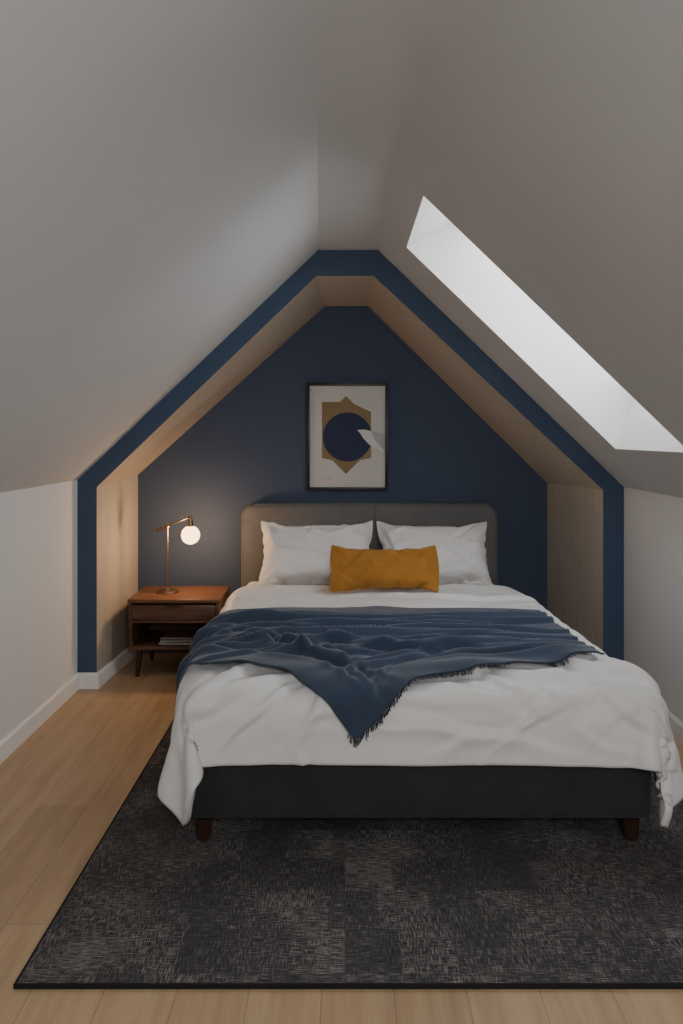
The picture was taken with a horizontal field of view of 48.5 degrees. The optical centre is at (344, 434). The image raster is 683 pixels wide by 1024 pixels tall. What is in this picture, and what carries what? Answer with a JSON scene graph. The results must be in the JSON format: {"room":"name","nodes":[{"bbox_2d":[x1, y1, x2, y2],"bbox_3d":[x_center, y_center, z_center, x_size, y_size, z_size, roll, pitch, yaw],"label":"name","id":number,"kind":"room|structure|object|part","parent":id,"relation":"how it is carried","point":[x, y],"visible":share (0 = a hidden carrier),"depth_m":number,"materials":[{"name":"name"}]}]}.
{"room":"bedroom","nodes":[
{"label":"bedroom","id":0,"kind":"room"},
{"bbox_2d":[0,480,76,740],"bbox_3d":[-1.500,0.836,1.375,0.001,1.168,5.750,0,0,0],"label":"wall","id":1,"kind":"structure","parent":0,"point":[38,525],"depth_m":3.69,"materials":[{"name":"white paint"}]},
{"bbox_2d":[0,647,136,763],"bbox_3d":[-1.419,1.376,1.725,0.161,0.088,6.450,0,0,0],"label":"baseboard","id":2,"kind":"structure","parent":1,"relation":"attached to","point":[27,727],"depth_m":3.94,"materials":[{"name":"white wood"}]},
{"bbox_2d":[0,0,682,497],"bbox_3d":[0.032,-0.372,1.375,3.064,1.329,5.750,0,0,0],"label":"ceiling","id":3,"kind":"structure","parent":0,"point":[167,166],"depth_m":2.10,"materials":[{"name":"paint"}]},
{"bbox_2d":[407,196,682,451],"bbox_3d":[0.874,-0.506,3.328,1.142,1.148,0.805,0,0,0],"label":"skylight","id":4,"kind":"object","parent":3,"relation":"attached to","point":[434,240],"depth_m":3.73,"materials":[{"name":"white glass"}]},
{"bbox_2d":[0,652,682,1023],"bbox_3d":[0.025,1.470,1.800,3.450,0.100,6.600,0,0,0],"label":"floor","id":5,"kind":"structure","parent":0,"point":[63,787],"depth_m":2.35,"materials":[{"name":"brown wood"}]},
{"bbox_2d":[127,586,229,676],"bbox_3d":[-0.999,1.189,4.614,0.539,0.463,0.412,0,0,0],"label":"nightstand","id":6,"kind":"object","parent":5,"relation":"on","point":[152,614],"visible":0.65,"depth_m":4.44,"materials":[{"name":"brown wood"}]},
{"bbox_3d":[-1.209,1.337,4.465,0.038,0.169,0.049,0,0,24],"label":"leg","id":7,"kind":"part","parent":6,"relation":"part of","materials":[{"name":"brown wood"}]},
{"bbox_3d":[-1.212,1.337,4.772,0.049,0.169,0.038,0,0,24],"label":"leg","id":8,"kind":"part","parent":6,"relation":"part of","materials":[{"name":"brown wood"}]},
{"bbox_3d":[-0.999,1.036,4.604,0.485,0.089,0.372,0,0,0],"label":"drawer","id":9,"kind":"part","parent":6,"relation":"part of","materials":[{"name":"brown wood"}]},
{"bbox_2d":[156,515,193,593],"bbox_3d":[-1.016,0.724,4.620,0.267,0.468,0.136,0,0,0],"label":"table lamp","id":10,"kind":"object","parent":6,"relation":"on","point":[167,590],"visible":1,"depth_m":4.61,"materials":[{"name":"gold metal"}]},
{"bbox_3d":[-1.045,0.542,4.608,0.207,0.095,0.020,0,0,0],"label":"arm","id":11,"kind":"part","parent":10,"relation":"part of","materials":[{"name":"gold metal"}]},
{"bbox_2d":[187,515,193,526],"bbox_3d":[-0.939,0.524,4.608,0.038,0.069,0.038,0,0,0],"label":"socket","id":12,"kind":"object","parent":10,"relation":"attached to","point":[190,521],"depth_m":4.60,"materials":[{"name":"gold metal"}]},
{"bbox_2d":[158,641,191,644],"bbox_3d":[-0.985,1.228,4.545,0.230,0.016,0.170,0,0,0],"label":"book","id":13,"kind":"object","parent":6,"relation":"on","point":[159,643],"visible":0.25,"depth_m":4.46,"materials":[{"name":"grey paper"}]},
{"bbox_2d":[160,639,192,642],"bbox_3d":[-0.985,1.214,4.540,0.210,0.013,0.160,0,0,-2],"label":"book","id":14,"kind":"object","parent":13,"relation":"on","point":[161,640],"visible":0.3,"depth_m":4.46,"materials":[{"name":"grey paper"}]},
{"bbox_2d":[161,631,196,639],"bbox_3d":[-0.993,1.201,4.545,0.185,0.011,0.150,0,0,3],"label":"book","id":15,"kind":"object","parent":14,"relation":"on","point":[173,635],"visible":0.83,"depth_m":4.52,"materials":[{"name":"black paper"}]},
{"bbox_2d":[13,719,682,988],"bbox_3d":[0.255,1.413,2.885,2.210,0.013,1.890,0,0,0],"label":"rug","id":16,"kind":"object","parent":5,"relation":"on","point":[260,903],"visible":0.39,"depth_m":2.27,"materials":[{"name":"grey carpet"}]},
{"bbox_2d":[191,503,650,840],"bbox_3d":[0.199,0.931,3.774,1.728,0.978,2.312,0,0,0],"label":"bed","id":17,"kind":"object","parent":5,"relation":"on","point":[253,791],"visible":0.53,"depth_m":2.62,"materials":[{"name":"grey fabric"}]},
{"bbox_3d":[-0.492,1.368,2.648,0.062,0.077,0.060,0,0,0],"label":"leg","id":18,"kind":"part","parent":17,"relation":"part of","materials":[{"name":"brown wood"}]},
{"bbox_2d":[258,520,372,584],"bbox_3d":[-0.168,0.716,4.545,0.692,0.376,0.322,0,0,-3],"label":"pillow","id":19,"kind":"object","parent":17,"relation":"on","point":[293,555],"visible":0.79,"depth_m":4.47,"materials":[{"name":"fabric"}]},
{"bbox_3d":[0.157,0.881,4.888,1.644,0.878,0.085,0,0,0],"label":"headboard","id":20,"kind":"part","parent":17,"relation":"part of","materials":[{"name":"grey fabric"}]},
{"bbox_3d":[0.211,1.026,3.723,1.670,0.212,2.175,0,0,0],"label":"mattress","id":21,"kind":"part","parent":17,"relation":"part of","materials":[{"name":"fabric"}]},
{"bbox_2d":[158,583,682,826],"bbox_3d":[0.248,1.066,3.407,1.846,0.501,1.855,0,0,0],"label":"duvet","id":22,"kind":"object","parent":17,"relation":"on","point":[594,709],"visible":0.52,"depth_m":2.56,"materials":[{"name":"white fabric"}]},
{"bbox_2d":[330,545,439,592],"bbox_3d":[0.217,0.731,4.157,0.600,0.229,0.200,0,0,0],"label":"cushion","id":23,"kind":"object","parent":22,"relation":"on","point":[369,568],"visible":1,"depth_m":4.10,"materials":[{"name":"yellow fabric"}]},
{"bbox_2d":[175,606,604,747],"bbox_3d":[0.148,1.056,3.109,1.659,0.581,1.180,0,0,0],"label":"throw blanket","id":24,"kind":"object","parent":22,"relation":"on","point":[358,660],"visible":0.9,"depth_m":2.92,"materials":[{"name":"blue fabric"}]},
{"bbox_2d":[377,521,491,584],"bbox_3d":[0.529,0.721,4.540,0.683,0.375,0.324,0,0,2],"label":"pillow","id":25,"kind":"object","parent":17,"relation":"on","point":[461,552],"visible":0.69,"depth_m":4.48,"materials":[{"name":"fabric"}]},
{"bbox_3d":[0.998,1.368,2.648,0.062,0.077,0.060,0,0,0],"label":"leg","id":26,"kind":"part","parent":17,"relation":"part of","materials":[{"name":"brown wood"}]},
{"bbox_2d":[138,306,546,651],"bbox_3d":[-0.017,0.289,4.950,2.671,2.262,0.001,0,0,0],"label":"wall","id":27,"kind":"structure","parent":0,"point":[250,447],"depth_m":4.95,"materials":[{"name":"blue paint"}]},
{"bbox_2d":[307,383,387,489],"bbox_3d":[0.016,0.010,4.934,0.530,0.700,0.030,0,0,0],"label":"framed picture","id":28,"kind":"object","parent":27,"relation":"attached to","point":[347,423],"visible":1,"depth_m":4.93,"materials":[{"name":"white paper"}]},
{"bbox_2d":[97,276,602,671],"bbox_3d":[0.028,0.264,4.600,2.839,2.312,0.700,0,0,0],"label":"lining","id":29,"kind":"structure","parent":0,"point":[574,500],"depth_m":4.54,"materials":[{"name":"brown wood"}]},
{"bbox_2d":[77,250,623,672],"bbox_3d":[0.032,0.192,4.250,3.064,2.457,0.001,0,0,0],"label":"trim","id":30,"kind":"structure","parent":0,"point":[374,263],"depth_m":4.25,"materials":[{"name":"blue paint"}]},
{"bbox_2d":[624,487,682,721],"bbox_3d":[1.564,0.856,1.375,0.001,1.128,5.750,0,0,0],"label":"wall","id":31,"kind":"structure","parent":0,"point":[653,522],"depth_m":3.81,"materials":[{"name":"white paint"}]},
{"bbox_2d":[668,711,682,743],"bbox_3d":[1.544,1.376,1.729,0.231,0.088,6.455,0,0,-2],"label":"baseboard","id":32,"kind":"structure","parent":31,"relation":"attached to","point":[676,726],"depth_m":3.55,"materials":[{"name":"white wood"}]}
]}

